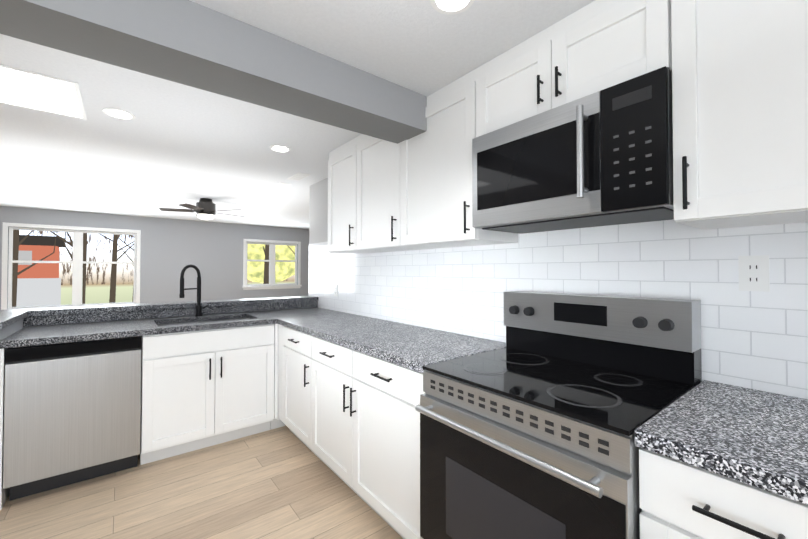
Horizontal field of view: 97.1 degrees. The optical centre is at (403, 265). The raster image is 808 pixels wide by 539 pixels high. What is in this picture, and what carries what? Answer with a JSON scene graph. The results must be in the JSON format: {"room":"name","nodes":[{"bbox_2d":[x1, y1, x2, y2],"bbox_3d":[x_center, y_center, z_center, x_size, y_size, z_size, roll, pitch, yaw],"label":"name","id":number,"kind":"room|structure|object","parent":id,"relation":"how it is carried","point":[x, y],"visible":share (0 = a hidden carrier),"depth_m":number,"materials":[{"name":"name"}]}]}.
{"room":"kitchen","nodes":[
{"label":"kitchen","id":0,"kind":"room"},
{"bbox_2d":[0,206,308,309],"bbox_3d":[-4.638,0.280,6.242,9.500,2.249,0.150,1,-1,-38],"label":"wall","id":1,"kind":"structure","parent":0,"point":[171,249],"depth_m":6.62,"materials":[{"name":"grey paint"}]},
{"bbox_2d":[1,222,140,309],"bbox_3d":[-5.233,0.063,5.717,1.660,1.355,0.122,1,-1,-38],"label":"window","id":2,"kind":"structure","parent":1,"relation":"in","point":[77,262],"depth_m":5.70,"materials":[{"name":"white plastic"}]},
{"bbox_2d":[242,239,301,289],"bbox_3d":[-2.807,-0.009,7.631,1.240,1.040,0.122,1,-1,-38],"label":"window","id":3,"kind":"structure","parent":1,"relation":"in","point":[272,244],"depth_m":7.62,"materials":[{"name":"white plastic"}]},
{"bbox_2d":[0,307,313,340],"bbox_3d":[-1.647,0.855,2.859,2.279,0.990,0.790,1,-1,-38],"label":"wall","id":4,"kind":"structure","parent":0,"point":[7,331],"depth_m":2.20,"materials":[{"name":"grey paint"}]},
{"bbox_2d":[0,296,318,328],"bbox_3d":[-1.670,0.374,2.862,2.318,0.108,0.890,1,-1,-38],"label":"raised bar ledge","id":5,"kind":"object","parent":4,"relation":"on","point":[30,317],"visible":1,"depth_m":2.83,"materials":[{"name":"stone"}]},
{"bbox_2d":[276,324,279,419],"bbox_3d":[-0.966,0.868,3.318,0.618,0.779,0.626,1,-1,-38],"label":"base cabinet","id":6,"kind":"object","parent":4,"relation":"attached to","point":[278,360],"visible":0.07,"depth_m":2.88,"materials":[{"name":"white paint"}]},
{"bbox_2d":[0,425,402,538],"bbox_3d":[-1.309,1.367,2.003,9.500,0.060,11.000,1,-1,-38],"label":"floor","id":7,"kind":"structure","parent":0,"point":[284,482],"depth_m":2.01,"materials":[{"name":"brown wood"}]},
{"bbox_2d":[0,348,8,509],"bbox_3d":[-2.396,0.900,2.189,0.021,0.879,0.626,1,-1,-38],"label":"base cabinet","id":8,"kind":"object","parent":7,"relation":"on","point":[4,494],"visible":0.31,"depth_m":1.95,"materials":[{"name":"white paint"}]},
{"bbox_2d":[3,336,140,500],"bbox_3d":[-2.145,0.906,2.382,0.602,0.874,0.635,1,-1,-38],"label":"dishwasher","id":9,"kind":"object","parent":7,"relation":"on","point":[72,412],"visible":0.94,"depth_m":2.12,"materials":[{"name":"silver metal"}]},
{"bbox_2d":[140,318,273,464],"bbox_3d":[-1.559,0.910,2.828,0.857,0.879,0.664,1,-1,-38],"label":"base cabinet","id":10,"kind":"object","parent":7,"relation":"on","point":[201,389],"visible":0.77,"depth_m":2.56,"materials":[{"name":"white paint"}]},
{"bbox_2d":[0,264,279,348],"bbox_3d":[-1.809,0.323,2.650,1.500,0.667,0.647,1,-1,-38],"label":"countertop","id":11,"kind":"structure","parent":10,"relation":"on","point":[64,333],"depth_m":2.47,"materials":[{"name":"stone"}]},
{"bbox_2d":[179,264,208,316],"bbox_3d":[-1.740,0.213,2.967,0.231,0.437,0.148,1,-1,-38],"label":"faucet","id":12,"kind":"object","parent":11,"relation":"on","point":[199,307],"depth_m":3.00,"materials":[{"name":"metal"}]},
{"bbox_2d":[157,318,246,325],"bbox_3d":[-1.561,0.565,2.836,0.678,0.190,0.398,1,-1,-38],"label":"sink basin","id":13,"kind":"object","parent":11,"relation":"in","point":[166,323],"depth_m":2.96,"materials":[{"name":"silver metal"}]},
{"bbox_2d":[276,307,505,372],"bbox_3d":[-0.417,0.447,2.613,0.642,0.040,2.426,1,-1,-38],"label":"countertop","id":14,"kind":"structure","parent":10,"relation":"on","point":[414,348],"depth_m":2.06,"materials":[{"name":"stone"}]},
{"bbox_2d":[270,324,284,429],"bbox_3d":[-1.184,0.915,3.145,0.117,0.879,0.626,1,-1,-38],"label":"base cabinet","id":15,"kind":"object","parent":7,"relation":"on","point":[275,423],"visible":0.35,"depth_m":2.87,"materials":[{"name":"white paint"}]},
{"bbox_2d":[278,324,293,433],"bbox_3d":[-0.739,0.913,3.029,0.618,0.879,0.101,1,-1,-38],"label":"base cabinet","id":16,"kind":"object","parent":7,"relation":"on","point":[280,400],"visible":0.17,"depth_m":2.84,"materials":[{"name":"white paint"}]},
{"bbox_2d":[283,326,323,461],"bbox_3d":[-0.555,0.909,2.768,0.653,0.879,0.532,1,-1,-38],"label":"base cabinet","id":17,"kind":"object","parent":7,"relation":"on","point":[297,378],"visible":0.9,"depth_m":2.58,"materials":[{"name":"white paint"}]},
{"bbox_2d":[311,336,365,502],"bbox_3d":[-0.222,0.903,2.346,0.653,0.879,0.537,1,-1,-38],"label":"base cabinet","id":18,"kind":"object","parent":7,"relation":"on","point":[331,418],"visible":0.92,"depth_m":2.15,"materials":[{"name":"white paint"}]},
{"bbox_2d":[350,350,424,538],"bbox_3d":[0.137,0.895,1.891,0.653,0.879,0.615,1,-1,-38],"label":"base cabinet","id":19,"kind":"object","parent":7,"relation":"on","point":[386,451],"visible":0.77,"depth_m":1.70,"materials":[{"name":"white paint"}]},
{"bbox_2d":[415,291,701,538],"bbox_3d":[0.536,0.726,1.329,0.723,1.200,0.754,1,-1,-38],"label":"range","id":20,"kind":"object","parent":7,"relation":"on","point":[527,432],"visible":1,"depth_m":1.21,"materials":[{"name":"silver metal"}]},
{"bbox_2d":[639,448,807,538],"bbox_3d":[0.918,0.879,0.901,0.653,0.879,0.375,1,-1,-38],"label":"base cabinet","id":21,"kind":"object","parent":7,"relation":"on","point":[679,499],"visible":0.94,"depth_m":0.77,"materials":[{"name":"white paint"}]},
{"bbox_3d":[1.246,0.873,0.485,0.653,0.879,0.677,1,-1,-38],"label":"base cabinet","id":22,"kind":"object","parent":7,"relation":"on","visible":0},
{"bbox_2d":[634,380,807,504],"bbox_3d":[1.135,0.415,0.646,0.640,0.040,1.058,1,-1,-38],"label":"countertop","id":23,"kind":"structure","parent":22,"relation":"on","point":[755,438],"depth_m":0.84,"materials":[{"name":"stone"}]},
{"bbox_2d":[0,0,594,228],"bbox_3d":[-1.309,-0.938,2.040,9.500,0.050,11.000,1,-1,-38],"label":"ceiling","id":24,"kind":"structure","parent":0,"point":[172,144],"depth_m":2.27,"materials":[{"name":"white paint"}]},
{"bbox_2d":[0,64,86,119],"bbox_3d":[-1.992,-0.913,1.864,0.470,0.006,0.550,1,-1,-38],"label":"skylight panel","id":25,"kind":"object","parent":24,"relation":"attached to","point":[22,88],"visible":1,"depth_m":1.88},
{"bbox_2d":[102,108,135,119],"bbox_3d":[-1.710,-0.907,2.144,0.156,0.008,0.156,1,-1,-38],"label":"recessed light","id":26,"kind":"object","parent":24,"relation":"in","point":[119,113],"visible":1,"depth_m":2.13,"materials":[{"name":"white plastic"}]},
{"bbox_2d":[159,198,243,219],"bbox_3d":[-2.631,-0.732,4.733,1.016,0.274,0.971,1,-1,-38],"label":"ceiling fan","id":27,"kind":"object","parent":24,"relation":"hanging from","point":[204,208],"visible":1,"depth_m":4.61,"materials":[{"name":"brown metal"}]},
{"bbox_2d":[0,0,426,143],"bbox_3d":[-2.192,-0.846,0.266,5.698,0.189,0.250,1,-1,-38],"label":"ceiling beam","id":28,"kind":"structure","parent":24,"relation":"attached to","point":[191,43],"depth_m":1.35,"materials":[{"name":"grey paint"}]},
{"bbox_2d":[269,145,290,151],"bbox_3d":[-0.955,-0.897,2.752,0.156,0.008,0.156,1,-1,-38],"label":"recessed light","id":29,"kind":"object","parent":24,"relation":"in","point":[279,148],"visible":1,"depth_m":2.74,"materials":[{"name":"white plastic"}]},
{"bbox_2d":[287,172,309,180],"bbox_3d":[-1.056,-0.884,3.576,0.120,0.007,0.300,1,-1,-38],"label":"ceiling vent","id":30,"kind":"object","parent":24,"relation":"in","point":[298,176],"visible":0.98,"depth_m":3.56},
{"bbox_2d":[430,0,474,14],"bbox_3d":[0.169,-0.922,1.231,0.156,0.008,0.156,1,-1,-38],"label":"recessed light","id":31,"kind":"object","parent":24,"relation":"in","point":[449,7],"visible":1,"depth_m":1.26,"materials":[{"name":"white plastic"}]},
{"bbox_2d":[309,178,327,243],"bbox_3d":[1.120,0.201,1.308,0.130,2.249,6.850,1,-1,-38],"label":"wall","id":32,"kind":"structure","parent":0,"point":[318,215],"depth_m":3.78,"materials":[{"name":"paint"}]},
{"bbox_2d":[328,145,394,253],"bbox_3d":[-0.352,-0.471,2.759,0.373,0.740,0.442,1,-1,-38],"label":"upper cabinet","id":33,"kind":"object","parent":32,"relation":"attached to","point":[342,185],"visible":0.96,"depth_m":2.67,"materials":[{"name":"white paint"}]},
{"bbox_2d":[356,137,436,250],"bbox_3d":[-0.060,-0.477,2.388,0.373,0.740,0.499,1,-1,-38],"label":"upper cabinet","id":34,"kind":"object","parent":32,"relation":"attached to","point":[378,200],"visible":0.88,"depth_m":2.30,"materials":[{"name":"white paint"}]},
{"bbox_2d":[400,81,517,247],"bbox_3d":[0.272,-0.484,1.968,0.373,0.740,0.568,1,-1,-38],"label":"upper cabinet","id":35,"kind":"object","parent":32,"relation":"attached to","point":[436,184],"visible":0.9,"depth_m":1.84,"materials":[{"name":"white paint"}]},
{"bbox_2d":[308,219,807,398],"bbox_3d":[1.038,0.083,1.302,0.008,0.715,6.760,1,-1,-38],"label":"tile backsplash","id":36,"kind":"structure","parent":32,"relation":"attached to","point":[756,340],"depth_m":1.47,"materials":[{"name":"white tile"}]},
{"bbox_2d":[334,284,337,296],"bbox_3d":[-0.657,0.244,3.436,0.006,0.116,0.072,1,-1,-38],"label":"electrical outlet","id":37,"kind":"object","parent":36,"relation":"attached to","point":[336,290],"visible":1,"depth_m":3.42,"materials":[{"name":"white plastic"}]},
{"bbox_2d":[738,255,769,291],"bbox_3d":[1.139,0.027,1.162,0.006,0.116,0.072,1,-1,-38],"label":"electrical outlet","id":38,"kind":"object","parent":36,"relation":"attached to","point":[753,273],"visible":1,"depth_m":1.16,"materials":[{"name":"white plastic"}]},
{"bbox_2d":[476,0,671,136],"bbox_3d":[0.681,-0.723,1.454,0.373,0.278,0.744,1,-1,-38],"label":"upper cabinet","id":39,"kind":"object","parent":32,"relation":"attached to","point":[623,41],"visible":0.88,"depth_m":1.28,"materials":[{"name":"white paint"}]},
{"bbox_2d":[329,0,623,158],"bbox_3d":[0.556,-0.889,1.651,0.328,0.058,3.320,1,-1,-38],"label":"crown molding","id":40,"kind":"structure","parent":39,"relation":"on","point":[579,16],"depth_m":1.49,"materials":[{"name":"white paint"}]},
{"bbox_2d":[472,66,673,233],"bbox_3d":[0.663,-0.374,1.434,0.419,0.415,0.740,1,-1,-38],"label":"over-the-range microwave","id":41,"kind":"object","parent":39,"relation":"attached to","point":[604,157],"visible":0.96,"depth_m":1.23,"materials":[{"name":"silver metal"}]},
{"bbox_2d":[671,0,807,229],"bbox_3d":[1.048,-0.500,0.985,0.373,0.740,0.433,1,-1,-38],"label":"upper cabinet","id":42,"kind":"object","parent":32,"relation":"attached to","point":[740,106],"visible":1,"depth_m":0.95,"materials":[{"name":"white paint"}]},
{"label":"outside","id":43,"kind":"structure","parent":0,"visible":0},
{"bbox_2d":[19,230,294,304],"bbox_3d":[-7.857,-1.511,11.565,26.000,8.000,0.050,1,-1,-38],"label":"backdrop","id":44,"kind":"structure","parent":43,"point":[98,276],"depth_m":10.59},
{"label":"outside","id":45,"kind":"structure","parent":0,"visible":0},
{"bbox_3d":[-6.015,1.776,9.176,26.000,0.050,5.900,1,-1,-38],"label":"lawn","id":46,"kind":"structure","parent":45,"visible":0},
{"bbox_2d":[16,235,64,306],"bbox_3d":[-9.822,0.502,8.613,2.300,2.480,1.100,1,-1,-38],"label":"house","id":47,"kind":"structure","parent":46,"relation":"on","point":[38,284],"depth_m":8.82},
{"bbox_2d":[12,230,294,306],"bbox_3d":[-6.245,-0.554,10.348,12.356,4.654,3.032,1,-1,-38],"label":"trees","id":48,"kind":"object","parent":46,"relation":"on","point":[258,271],"visible":0.1,"depth_m":11.29,"materials":[{"name":"green plant"}]}
]}

